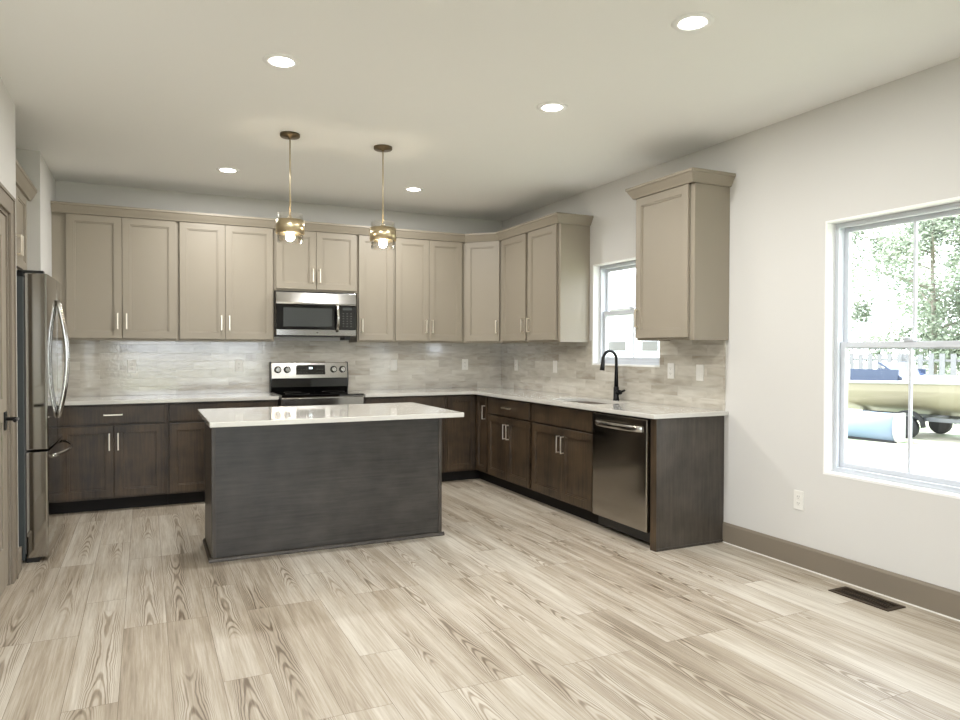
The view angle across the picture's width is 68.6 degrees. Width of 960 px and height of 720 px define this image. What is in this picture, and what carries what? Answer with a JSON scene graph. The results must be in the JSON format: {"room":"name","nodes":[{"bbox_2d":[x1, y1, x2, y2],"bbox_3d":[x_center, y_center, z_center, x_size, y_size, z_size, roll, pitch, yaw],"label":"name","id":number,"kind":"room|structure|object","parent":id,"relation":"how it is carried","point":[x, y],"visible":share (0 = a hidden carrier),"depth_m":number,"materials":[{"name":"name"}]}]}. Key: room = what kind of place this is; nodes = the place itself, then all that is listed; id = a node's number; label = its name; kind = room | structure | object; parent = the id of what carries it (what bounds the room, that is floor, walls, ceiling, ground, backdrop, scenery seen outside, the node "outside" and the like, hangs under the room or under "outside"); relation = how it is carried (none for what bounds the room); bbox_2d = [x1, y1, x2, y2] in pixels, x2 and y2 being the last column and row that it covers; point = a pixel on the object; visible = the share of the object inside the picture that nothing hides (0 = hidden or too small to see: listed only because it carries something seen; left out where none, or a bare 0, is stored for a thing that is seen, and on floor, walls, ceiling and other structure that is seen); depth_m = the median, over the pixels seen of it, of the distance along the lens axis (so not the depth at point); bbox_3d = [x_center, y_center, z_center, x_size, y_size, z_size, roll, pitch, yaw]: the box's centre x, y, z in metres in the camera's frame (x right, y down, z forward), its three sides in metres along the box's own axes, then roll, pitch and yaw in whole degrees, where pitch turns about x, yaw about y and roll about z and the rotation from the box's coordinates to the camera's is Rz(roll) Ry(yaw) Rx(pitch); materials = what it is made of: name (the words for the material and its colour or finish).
{"room":"kitchen","nodes":[
{"label":"kitchen","id":0,"kind":"room"},
{"bbox_2d":[0,77,55,553],"bbox_3d":[-3.118,-0.128,3.820,0.965,2.787,4.600,0,1,-25],"label":"wall","id":1,"kind":"structure","parent":0,"point":[39,227],"depth_m":5.16,"materials":[{"name":"paint"}]},
{"bbox_2d":[0,182,18,595],"bbox_3d":[-2.510,0.174,3.577,0.202,2.195,1.040,0,1,-25],"label":"door","id":2,"kind":"structure","parent":1,"relation":"in","point":[8,323],"depth_m":3.95,"materials":[{"name":"beige paint"}]},
{"bbox_2d":[18,546,21,575],"bbox_3d":[-2.773,1.192,4.152,0.100,0.140,0.187,0,1,-25],"label":"baseboard","id":3,"kind":"structure","parent":1,"relation":"attached to","point":[19,547],"depth_m":4.20,"materials":[{"name":"beige paint"}]},
{"bbox_2d":[16,160,37,269],"bbox_3d":[-3.375,-0.926,4.520,0.789,0.630,1.080,0,1,-25],"label":"upper cabinet","id":4,"kind":"object","parent":1,"relation":"attached to","point":[25,189],"visible":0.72,"depth_m":4.83,"materials":[{"name":"beige paint"}]},
{"bbox_2d":[55,180,501,396],"bbox_3d":[-2.115,-0.174,6.920,5.440,2.787,0.140,0,1,-25],"label":"wall","id":5,"kind":"structure","parent":0,"point":[66,191],"depth_m":6.83,"materials":[{"name":"paint"}]},
{"bbox_2d":[51,212,177,340],"bbox_3d":[-3.156,-0.711,6.133,0.957,1.070,0.366,0,1,-25],"label":"upper cabinet","id":6,"kind":"object","parent":5,"relation":"attached to","point":[118,276],"visible":0.8,"depth_m":6.00,"materials":[{"name":"beige paint"}]},
{"bbox_2d":[178,221,273,341],"bbox_3d":[-2.350,-0.715,6.517,0.826,1.070,0.366,0,1,-25],"label":"upper cabinet","id":7,"kind":"object","parent":5,"relation":"attached to","point":[226,272],"visible":0.97,"depth_m":6.37,"materials":[{"name":"beige paint"}]},
{"bbox_2d":[62,340,500,396],"bbox_3d":[-1.711,0.052,7.034,4.333,0.506,0.008,0,1,-25],"label":"tile backsplash","id":8,"kind":"structure","parent":5,"relation":"attached to","point":[97,367],"depth_m":6.79,"materials":[{"name":"grey tile"}]},
{"bbox_2d":[127,360,135,372],"bbox_3d":[-3.137,0.048,6.348,0.072,0.118,0.008,0,1,-25],"label":"wall outlet","id":9,"kind":"object","parent":8,"relation":"attached to","point":[131,364],"visible":1,"depth_m":6.34,"materials":[{"name":"white plastic"}]},
{"bbox_2d":[235,360,242,371],"bbox_3d":[-2.307,0.048,6.742,0.072,0.118,0.008,0,1,-25],"label":"wall outlet","id":10,"kind":"object","parent":8,"relation":"attached to","point":[238,363],"visible":1,"depth_m":6.74,"materials":[{"name":"white plastic"}]},
{"bbox_2d":[390,359,396,370],"bbox_3d":[-0.907,0.043,7.407,0.072,0.118,0.009,0,1,-25],"label":"wall switch","id":11,"kind":"object","parent":8,"relation":"attached to","point":[393,362],"visible":1,"depth_m":7.40,"materials":[{"name":"white plastic"}]},
{"bbox_2d":[462,359,467,369],"bbox_3d":[-0.165,0.039,7.761,0.072,0.118,0.008,0,1,-25],"label":"wall outlet","id":12,"kind":"object","parent":8,"relation":"attached to","point":[464,361],"visible":1,"depth_m":7.76,"materials":[{"name":"white plastic"}]},
{"bbox_2d":[274,228,356,293],"bbox_3d":[-1.619,-0.958,6.860,0.790,0.590,0.366,0,1,-25],"label":"upper cabinet","id":13,"kind":"object","parent":5,"relation":"attached to","point":[324,261],"visible":0.85,"depth_m":6.72,"materials":[{"name":"beige paint"}]},
{"bbox_2d":[274,290,355,339],"bbox_3d":[-1.611,-0.430,6.811,0.756,0.455,0.459,0,1,-25],"label":"microwave","id":14,"kind":"object","parent":13,"relation":"attached to","point":[296,313],"visible":0.96,"depth_m":6.66,"materials":[{"name":"silver metal"}]},
{"bbox_2d":[349,235,393,342],"bbox_3d":[-1.092,-0.721,7.115,0.376,1.070,0.366,0,1,-25],"label":"upper cabinet","id":15,"kind":"object","parent":5,"relation":"attached to","point":[375,266],"visible":0.9,"depth_m":6.98,"materials":[{"name":"beige paint"}]},
{"bbox_2d":[393,238,463,342],"bbox_3d":[-0.573,-0.724,7.362,0.772,1.070,0.366,0,1,-25],"label":"upper cabinet","id":16,"kind":"object","parent":5,"relation":"attached to","point":[428,274],"visible":0.92,"depth_m":7.22,"materials":[{"name":"beige paint"}]},
{"bbox_2d":[464,241,502,343],"bbox_3d":[0.103,-0.725,7.546,0.606,1.070,0.612,0,1,-25],"label":"upper cabinet","id":17,"kind":"object","parent":5,"relation":"attached to","point":[482,260],"visible":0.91,"depth_m":7.33,"materials":[{"name":"beige paint"}]},
{"bbox_2d":[0,479,959,719],"bbox_3d":[-0.957,1.366,1.661,7.880,0.120,10.680,0,1,-25],"label":"floor","id":18,"kind":"structure","parent":0,"point":[524,608],"depth_m":3.32,"materials":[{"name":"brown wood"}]},
{"bbox_2d":[16,270,72,562],"bbox_3d":[-3.217,0.341,4.666,0.898,1.822,0.904,0,1,-25],"label":"fridge","id":19,"kind":"object","parent":18,"relation":"on","point":[42,388],"visible":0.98,"depth_m":4.39,"materials":[{"name":"grey metal"}]},
{"bbox_2d":[62,403,167,513],"bbox_3d":[-3.143,0.789,6.012,0.860,0.884,0.641,0,1,-25],"label":"base cabinet","id":20,"kind":"object","parent":18,"relation":"on","point":[118,457],"visible":0.89,"depth_m":5.78,"materials":[{"name":"brown wood"}]},
{"bbox_2d":[168,400,277,504],"bbox_3d":[-2.345,0.785,6.391,0.905,0.884,0.641,0,1,-25],"label":"base cabinet","id":21,"kind":"object","parent":18,"relation":"on","point":[186,427],"visible":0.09,"depth_m":6.02,"materials":[{"name":"brown wood"}]},
{"bbox_2d":[64,392,278,405],"bbox_3d":[-2.731,0.330,6.195,1.766,0.030,0.639,0,1,-25],"label":"countertop","id":22,"kind":"structure","parent":21,"relation":"on","point":[131,399],"depth_m":6.07,"materials":[{"name":"white stone"}]},
{"bbox_2d":[269,361,363,406],"bbox_3d":[-1.561,0.618,6.720,0.760,1.212,0.702,0,1,-25],"label":"range","id":23,"kind":"object","parent":18,"relation":"on","point":[295,383],"visible":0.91,"depth_m":6.87,"materials":[{"name":"silver metal"}]},
{"bbox_2d":[271,390,363,397],"bbox_3d":[-1.552,0.312,6.702,0.749,0.020,0.583,0,1,-25],"label":"cooktop","id":24,"kind":"object","parent":23,"relation":"in","point":[281,393],"depth_m":6.57,"materials":[{"name":"black glass"}]},
{"bbox_2d":[203,418,444,562],"bbox_3d":[-1.101,0.811,4.994,1.584,0.884,0.616,0,1,-25],"label":"kitchen island","id":25,"kind":"object","parent":18,"relation":"on","point":[271,490],"visible":0.85,"depth_m":4.70,"materials":[{"name":"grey wood"}]},
{"bbox_2d":[198,402,463,427],"bbox_3d":[-1.040,0.357,4.819,1.594,0.030,1.005,0,1,-25],"label":"island countertop","id":26,"kind":"structure","parent":25,"relation":"on","point":[282,415],"depth_m":4.57,"materials":[{"name":"white stone"}]},
{"bbox_2d":[364,395,443,472],"bbox_3d":[-0.846,0.778,7.104,0.832,0.884,0.641,0,1,-25],"label":"base cabinet","id":27,"kind":"object","parent":18,"relation":"on","point":[432,400],"visible":0.08,"depth_m":6.91,"materials":[{"name":"brown wood"}]},
{"bbox_2d":[349,387,727,418],"bbox_3d":[0.183,0.341,6.037,1.770,0.030,3.426,0,1,-25],"label":"countertop","id":28,"kind":"structure","parent":27,"relation":"on","point":[622,407],"depth_m":5.97,"materials":[{"name":"white stone"}]},
{"bbox_2d":[600,350,625,399],"bbox_3d":[1.099,0.119,5.846,0.210,0.425,0.159,0,1,-25],"label":"faucet","id":29,"kind":"object","parent":28,"relation":"on","point":[616,392],"visible":1,"depth_m":5.91,"materials":[{"name":"black metal"}]},
{"bbox_2d":[442,394,494,483],"bbox_3d":[0.003,0.776,7.384,0.939,0.884,0.865,0,1,-25],"label":"base cabinet","id":30,"kind":"object","parent":18,"relation":"on","point":[466,437],"visible":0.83,"depth_m":7.11,"materials":[{"name":"brown wood"}]},
{"bbox_2d":[488,396,539,501],"bbox_3d":[0.512,0.789,6.661,0.641,0.884,0.874,0,1,-25],"label":"base cabinet","id":31,"kind":"object","parent":18,"relation":"on","point":[510,421],"visible":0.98,"depth_m":6.49,"materials":[{"name":"brown wood"}]},
{"bbox_2d":[532,401,604,525],"bbox_3d":[0.903,0.803,5.839,0.641,0.884,0.944,0,1,-25],"label":"base cabinet","id":32,"kind":"object","parent":18,"relation":"on","point":[562,437],"visible":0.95,"depth_m":5.67,"materials":[{"name":"brown wood"}]},
{"bbox_2d":[593,412,650,542],"bbox_3d":[1.231,0.822,5.110,0.656,0.870,0.636,0,1,-25],"label":"dishwasher","id":33,"kind":"object","parent":18,"relation":"on","point":[621,443],"visible":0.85,"depth_m":4.95,"materials":[{"name":"silver metal"}]},
{"bbox_2d":[650,416,723,551],"bbox_3d":[1.420,0.821,4.802,0.598,0.884,0.063,0,1,-25],"label":"end panel","id":34,"kind":"object","parent":18,"relation":"on","point":[687,467],"visible":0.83,"depth_m":4.76,"materials":[{"name":"brown wood"}]},
{"bbox_2d":[828,586,905,611],"bbox_3d":[2.075,1.277,3.788,0.144,0.006,0.350,0,1,-25],"label":"floor vent","id":35,"kind":"object","parent":18,"relation":"in","point":[854,594],"visible":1,"depth_m":3.78,"materials":[{"name":"brown metal"}]},
{"bbox_2d":[0,0,959,220],"bbox_3d":[-0.949,-1.556,1.615,7.880,0.150,10.680,0,1,-25],"label":"ceiling","id":36,"kind":"structure","parent":0,"point":[147,94],"depth_m":3.85,"materials":[{"name":"paint"}]},
{"bbox_2d":[216,167,239,172],"bbox_3d":[-2.045,-1.545,5.712,0.184,0.007,0.184,0,1,-25],"label":"recessed light","id":37,"kind":"object","parent":36,"relation":"in","point":[220,169],"visible":1,"depth_m":5.71,"materials":[{"name":"white plastic"}]},
{"bbox_2d":[263,53,299,68],"bbox_3d":[-1.001,-1.508,3.551,0.184,0.007,0.184,0,1,-25],"label":"recessed light","id":38,"kind":"object","parent":36,"relation":"in","point":[281,61],"visible":1,"depth_m":3.54,"materials":[{"name":"white paint"}]},
{"bbox_2d":[275,131,304,242],"bbox_3d":[-1.284,-1.167,4.760,0.190,0.728,0.190,0,1,-25],"label":"pendant lamp","id":39,"kind":"object","parent":36,"relation":"hanging from","point":[290,227],"visible":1,"depth_m":4.73,"materials":[{"name":"brown metal"}]},
{"bbox_2d":[370,144,395,249],"bbox_3d":[-0.697,-1.170,5.058,0.190,0.728,0.190,0,1,-25],"label":"pendant lamp","id":40,"kind":"object","parent":36,"relation":"hanging from","point":[382,234],"visible":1,"depth_m":5.02,"materials":[{"name":"brown metal"}]},
{"bbox_2d":[404,187,423,191],"bbox_3d":[-0.600,-1.552,6.377,0.184,0.007,0.184,0,1,-25],"label":"recessed light","id":41,"kind":"object","parent":36,"relation":"in","point":[411,189],"visible":1,"depth_m":6.38,"materials":[{"name":"white plastic"}]},
{"bbox_2d":[537,102,567,112],"bbox_3d":[0.432,-1.514,4.213,0.184,0.007,0.184,0,1,-25],"label":"recessed light","id":42,"kind":"object","parent":36,"relation":"in","point":[548,107],"visible":1,"depth_m":4.20,"materials":[{"name":"white plastic"}]},
{"bbox_2d":[671,12,714,31],"bbox_3d":[0.942,-1.496,3.118,0.184,0.007,0.184,0,1,-25],"label":"recessed light","id":43,"kind":"object","parent":36,"relation":"in","point":[696,21],"visible":1,"depth_m":3.11,"materials":[{"name":"white plastic"}]},
{"bbox_2d":[502,57,959,591],"bbox_3d":[2.542,-0.104,3.300,0.140,2.787,10.400,0,1,-25],"label":"wall","id":44,"kind":"structure","parent":0,"point":[896,143],"depth_m":4.32,"materials":[{"name":"paint"}]},
{"bbox_2d":[501,223,589,342],"bbox_3d":[0.586,-0.712,6.813,0.366,1.070,1.134,0,1,-25],"label":"upper cabinet","id":45,"kind":"object","parent":44,"relation":"attached to","point":[545,272],"visible":1,"depth_m":6.43,"materials":[{"name":"beige paint"}]},
{"bbox_2d":[50,201,592,242],"bbox_3d":[-1.252,-1.264,6.055,4.330,0.082,1.469,0,1,-25],"label":"crown molding","id":46,"kind":"structure","parent":45,"relation":"attached to","point":[56,206],"depth_m":6.36,"materials":[{"name":"beige paint"}]},
{"bbox_2d":[501,340,725,410],"bbox_3d":[0.974,0.069,6.426,0.008,0.506,3.397,0,1,-25],"label":"tile backsplash","id":47,"kind":"structure","parent":44,"relation":"attached to","point":[576,374],"depth_m":5.88,"materials":[{"name":"grey tile"}]},
{"bbox_2d":[514,360,517,370],"bbox_3d":[0.391,0.047,7.634,0.008,0.118,0.072,0,1,-25],"label":"wall outlet","id":48,"kind":"object","parent":47,"relation":"attached to","point":[515,361],"visible":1,"depth_m":7.63,"materials":[{"name":"white plastic"}]},
{"bbox_2d":[553,361,556,372],"bbox_3d":[0.735,0.057,6.910,0.009,0.118,0.072,0,1,-25],"label":"wall switch","id":49,"kind":"object","parent":47,"relation":"attached to","point":[554,362],"visible":1,"depth_m":6.90,"materials":[{"name":"white plastic"}]},
{"bbox_2d":[667,363,673,378],"bbox_3d":[1.459,0.077,5.387,0.008,0.118,0.072,0,1,-25],"label":"wall outlet","id":50,"kind":"object","parent":47,"relation":"attached to","point":[670,375],"visible":1,"depth_m":5.38,"materials":[{"name":"white plastic"}]},
{"bbox_2d":[696,365,703,380],"bbox_3d":[1.592,0.086,5.106,0.009,0.118,0.072,0,1,-25],"label":"wall switch","id":51,"kind":"object","parent":47,"relation":"attached to","point":[699,368],"visible":1,"depth_m":5.10,"materials":[{"name":"white plastic"}]},
{"bbox_2d":[592,257,659,366],"bbox_3d":[1.282,-0.406,5.957,0.151,0.900,0.930,0,1,-25],"label":"window","id":52,"kind":"structure","parent":44,"relation":"in","point":[601,272],"depth_m":6.33,"materials":[{"name":"white paint"}]},
{"bbox_2d":[625,167,735,340],"bbox_3d":[1.415,-0.714,5.047,0.386,1.135,0.716,0,1,-25],"label":"upper cabinet","id":53,"kind":"object","parent":44,"relation":"attached to","point":[683,217],"visible":1,"depth_m":4.84,"materials":[{"name":"beige paint"}]},
{"bbox_2d":[794,490,803,510],"bbox_3d":[1.966,0.859,4.347,0.008,0.118,0.072,0,1,-25],"label":"wall outlet","id":54,"kind":"object","parent":44,"relation":"attached to","point":[798,495],"visible":1,"depth_m":4.34,"materials":[{"name":"white plastic"}]},
{"bbox_2d":[722,522,959,619],"bbox_3d":[3.199,1.246,1.752,0.015,0.140,6.998,0,1,-25],"label":"baseboard","id":55,"kind":"structure","parent":44,"relation":"attached to","point":[942,600],"depth_m":4.02,"materials":[{"name":"beige paint"}]},
{"bbox_2d":[723,541,959,620],"bbox_3d":[3.186,1.313,1.758,0.004,0.006,6.978,0,1,-25],"label":"trim","id":56,"kind":"structure","parent":44,"relation":"attached to","point":[723,541],"depth_m":4.05,"materials":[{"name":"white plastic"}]},
{"bbox_2d":[823,196,959,498],"bbox_3d":[2.309,-0.069,3.801,0.151,1.500,0.916,0,1,-25],"label":"window","id":57,"kind":"structure","parent":44,"relation":"in","point":[838,232],"depth_m":4.16,"materials":[{"name":"white paint"}]},
{"label":"outside","id":58,"kind":"structure","parent":0,"visible":0},
{"bbox_2d":[847,363,959,479],"bbox_3d":[16.376,1.416,32.276,130.000,0.200,150.000,0,1,-25],"label":"ground","id":59,"kind":"structure","parent":58,"point":[933,454],"depth_m":12.35,"materials":[{"name":"white concrete"}]},
{"bbox_2d":[609,275,659,357],"bbox_3d":[6.771,-0.888,24.623,3.700,4.600,7.100,0,1,-25],"label":"house","id":60,"kind":"structure","parent":59,"relation":"on","point":[623,289],"depth_m":24.78,"materials":[{"name":"white"}]},
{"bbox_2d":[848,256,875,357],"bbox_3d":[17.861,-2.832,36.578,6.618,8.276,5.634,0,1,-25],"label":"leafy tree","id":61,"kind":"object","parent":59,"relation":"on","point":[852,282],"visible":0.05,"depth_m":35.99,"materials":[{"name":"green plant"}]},
{"bbox_2d":[847,410,905,442],"bbox_3d":[7.949,1.290,14.256,0.911,0.580,1.280,0,1,-33],"label":"propane tank","id":62,"kind":"object","parent":59,"relation":"on","point":[862,425],"visible":0.74,"depth_m":13.80,"materials":[{"name":"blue metal"}]},
{"bbox_2d":[848,353,959,375],"bbox_3d":[12.763,0.676,17.869,0.145,1.717,11.100,0,1,-29],"label":"rail fence","id":63,"kind":"object","parent":59,"relation":"on","point":[900,357],"visible":0.33,"depth_m":19.16,"materials":[{"name":"white wood"}]},
{"bbox_2d":[851,215,959,374],"bbox_3d":[16.064,-3.712,25.078,7.637,10.390,7.760,0,1,13],"label":"leafy tree","id":64,"kind":"object","parent":59,"relation":"on","point":[905,237],"visible":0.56,"depth_m":24.64,"materials":[{"name":"green plant"}]},
{"bbox_2d":[862,410,959,437],"bbox_3d":[10.376,1.216,13.200,1.660,0.775,6.903,0,1,-33],"label":"trailer","id":65,"kind":"object","parent":59,"relation":"on","point":[940,424],"visible":0.56,"depth_m":14.38,"materials":[{"name":"metal"}]},
{"bbox_2d":[848,362,959,416],"bbox_3d":[10.037,0.654,13.707,1.726,1.200,6.567,0,1,-33],"label":"motor boat","id":66,"kind":"object","parent":65,"relation":"on","point":[886,388],"visible":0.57,"depth_m":14.66,"materials":[{"name":"white plastic"}]},
{"bbox_2d":[874,220,959,372],"bbox_3d":[22.036,-3.936,30.788,8.155,10.851,8.402,0,1,-25],"label":"leafy tree","id":67,"kind":"object","parent":59,"relation":"on","point":[952,257],"visible":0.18,"depth_m":32.13,"materials":[{"name":"green plant"}]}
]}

